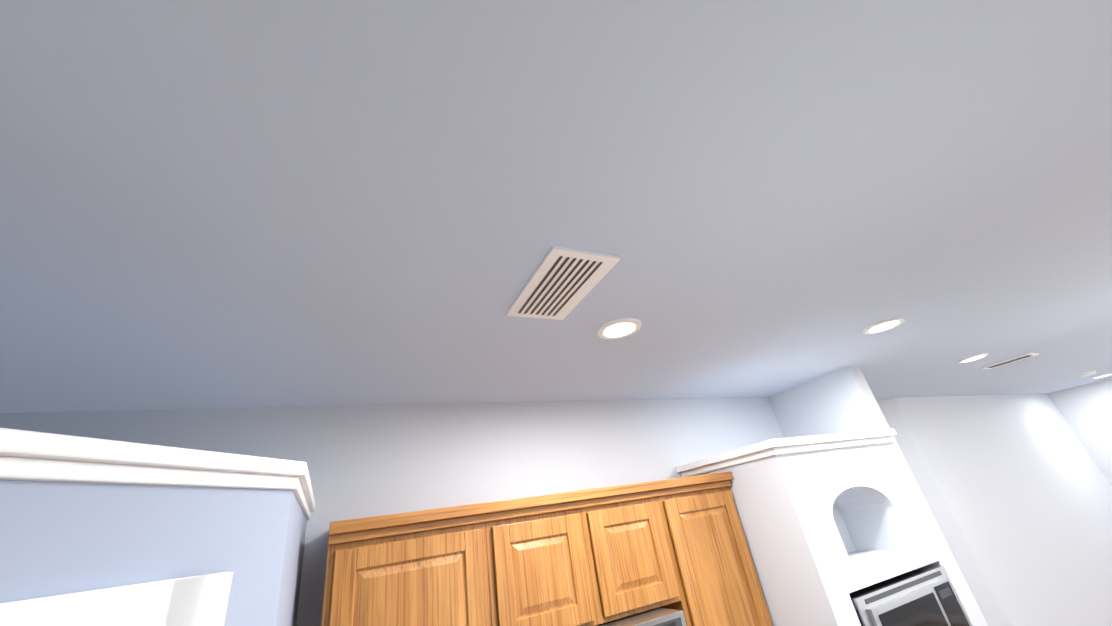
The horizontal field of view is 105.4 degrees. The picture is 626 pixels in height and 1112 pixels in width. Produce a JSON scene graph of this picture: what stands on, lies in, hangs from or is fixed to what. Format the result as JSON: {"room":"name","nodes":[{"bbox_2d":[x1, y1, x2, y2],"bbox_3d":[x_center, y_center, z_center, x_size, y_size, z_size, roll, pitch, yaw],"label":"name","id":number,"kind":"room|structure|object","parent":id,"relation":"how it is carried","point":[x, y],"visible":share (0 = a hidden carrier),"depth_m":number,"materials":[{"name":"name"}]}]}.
{"room":"kitchen","nodes":[
{"label":"kitchen","id":0,"kind":"room"},
{"bbox_2d":[0,397,782,625],"bbox_3d":[-0.728,1.655,1.346,5.750,2.740,0.120,5,-30,-26],"label":"wall","id":1,"kind":"structure","parent":0,"point":[369,461],"depth_m":1.96,"materials":[{"name":"white paint"}]},
{"bbox_2d":[321,507,500,625],"bbox_3d":[-0.517,1.163,1.453,0.528,0.774,0.342,5,-30,-26],"label":"upper cabinet","id":2,"kind":"object","parent":1,"relation":"attached to","point":[434,570],"depth_m":1.43,"materials":[{"name":"brown wood"}]},
{"bbox_2d":[489,495,604,625],"bbox_3d":[-0.119,1.048,1.734,0.415,0.436,0.342,5,-30,-26],"label":"upper cabinet","id":3,"kind":"object","parent":1,"relation":"attached to","point":[594,556],"depth_m":1.61,"materials":[{"name":"brown wood"}]},
{"bbox_2d":[596,608,685,625],"bbox_3d":[0.091,1.299,1.620,0.703,0.162,0.462,5,-30,-26],"label":"range hood","id":4,"kind":"object","parent":3,"relation":"attached to","point":[661,617],"visible":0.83,"depth_m":1.61,"materials":[{"name":"silver metal"}]},
{"bbox_2d":[585,487,688,622],"bbox_3d":[0.251,1.078,1.915,0.410,0.436,0.342,5,-30,-26],"label":"upper cabinet","id":5,"kind":"object","parent":1,"relation":"attached to","point":[635,548],"depth_m":1.79,"materials":[{"name":"brown wood"}]},
{"bbox_2d":[661,475,772,625],"bbox_3d":[0.671,1.259,2.031,0.471,0.774,0.342,5,-30,-26],"label":"upper cabinet","id":6,"kind":"object","parent":1,"relation":"attached to","point":[722,583],"depth_m":1.93,"materials":[{"name":"brown wood"}]},
{"bbox_2d":[0,428,896,625],"bbox_3d":[2.520,0.962,0.608,10.590,2.350,4.390,5,-30,-26],"label":"trim","id":7,"kind":"structure","parent":0,"point":[200,600],"depth_m":0.71,"materials":[{"name":"white painted wood"}]},
{"bbox_2d":[0,0,1111,412],"bbox_3d":[2.626,-0.496,1.400,11.500,0.120,9.800,5,-30,-26],"label":"ceiling","id":8,"kind":"structure","parent":0,"point":[214,204],"depth_m":0.90,"materials":[{"name":"grey paint"}]},
{"bbox_2d":[506,246,620,319],"bbox_3d":[0.008,-0.071,1.232,0.200,0.011,0.360,5,-30,-26],"label":"ceiling vent","id":9,"kind":"object","parent":8,"relation":"in","point":[561,283],"visible":1,"depth_m":1.20,"materials":[{"name":"white metal"}]},
{"bbox_2d":[596,318,641,338],"bbox_3d":[0.234,0.061,1.569,0.169,0.009,0.169,-17,-27,14],"label":"recessed light","id":10,"kind":"object","parent":8,"relation":"in","point":[619,328],"depth_m":1.55,"materials":[{"name":"white"}]},
{"bbox_2d":[863,317,904,333],"bbox_3d":[1.550,0.063,2.003,0.169,0.009,0.169,-17,-27,14],"label":"recessed light","id":11,"kind":"object","parent":8,"relation":"in","point":[884,325],"depth_m":1.98,"materials":[{"name":"white"}]},
{"bbox_2d":[958,353,987,362],"bbox_3d":[2.900,0.317,2.946,0.169,0.009,0.169,-17,-27,14],"label":"recessed light","id":12,"kind":"object","parent":8,"relation":"in","point":[979,356],"depth_m":2.92,"materials":[{"name":"white"}]},
{"bbox_2d":[981,353,1038,368],"bbox_3d":[3.452,0.367,3.224,0.160,0.011,0.300,5,-30,-26],"label":"ceiling vent","id":13,"kind":"object","parent":8,"relation":"in","point":[1010,360],"visible":1,"depth_m":3.20,"materials":[{"name":"white metal"}]},
{"bbox_2d":[1078,370,1095,376],"bbox_3d":[5.548,0.634,4.417,0.130,0.030,0.130,5,-30,-26],"label":"smoke detector","id":14,"kind":"object","parent":8,"relation":"attached to","point":[1089,373],"visible":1,"depth_m":4.39,"materials":[{"name":"white plastic"}]},
{"bbox_2d":[1092,373,1111,378],"bbox_3d":[6.257,0.723,4.847,0.169,0.009,0.169,-17,-27,14],"label":"recessed light","id":15,"kind":"object","parent":8,"relation":"in","point":[1110,373],"depth_m":4.82,"materials":[{"name":"white"}]},
{"bbox_2d":[768,366,987,625],"bbox_3d":[1.937,1.686,2.280,0.110,2.740,0.620,5,-30,-26],"label":"wall","id":16,"kind":"structure","parent":0,"point":[843,400],"depth_m":2.67,"materials":[{"name":"white paint"}]},
{"bbox_2d":[877,398,1011,625],"bbox_3d":[2.397,2.210,3.463,2.050,2.740,0.120,-10,-27,1],"label":"wall","id":17,"kind":"structure","parent":0,"point":[978,582],"depth_m":3.55,"materials":[{"name":"white paint"}]},
{"bbox_2d":[895,393,1111,625],"bbox_3d":[5.148,2.180,4.306,3.950,2.740,0.120,5,-30,-26],"label":"wall","id":18,"kind":"structure","parent":0,"point":[1024,484],"depth_m":4.09,"materials":[{"name":"white paint"}]},
{"bbox_2d":[1048,378,1111,484],"bbox_3d":[7.773,1.265,3.362,0.200,2.740,4.640,5,-30,-26],"label":"wall","id":19,"kind":"structure","parent":0,"point":[1086,410],"depth_m":5.29,"materials":[{"name":"white paint"}]},
{"bbox_3d":[3.044,2.018,0.124,11.500,0.100,9.800,5,-30,-26],"label":"floor","id":20,"kind":"structure","parent":0,"visible":0},
{"bbox_2d":[0,479,306,625],"bbox_3d":[-1.585,1.292,-0.154,2.610,2.290,1.843,5,-30,-26],"label":"wall","id":21,"kind":"structure","parent":20,"relation":"on","point":[58,538],"depth_m":0.72,"materials":[{"name":"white paint"}]},
{"bbox_2d":[693,442,981,625],"bbox_3d":[1.489,1.847,1.925,0.980,2.270,0.650,5,-30,-26],"label":"wall","id":22,"kind":"structure","parent":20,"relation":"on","point":[827,532],"depth_m":2.00,"materials":[{"name":"white paint"}]},
{"bbox_2d":[849,566,971,625],"bbox_3d":[1.482,1.505,2.040,0.730,0.382,0.582,5,-30,-26],"label":"built-in microwave","id":23,"kind":"object","parent":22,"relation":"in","point":[930,597],"visible":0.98,"depth_m":1.88,"materials":[{"name":"grey metal"}]}
]}

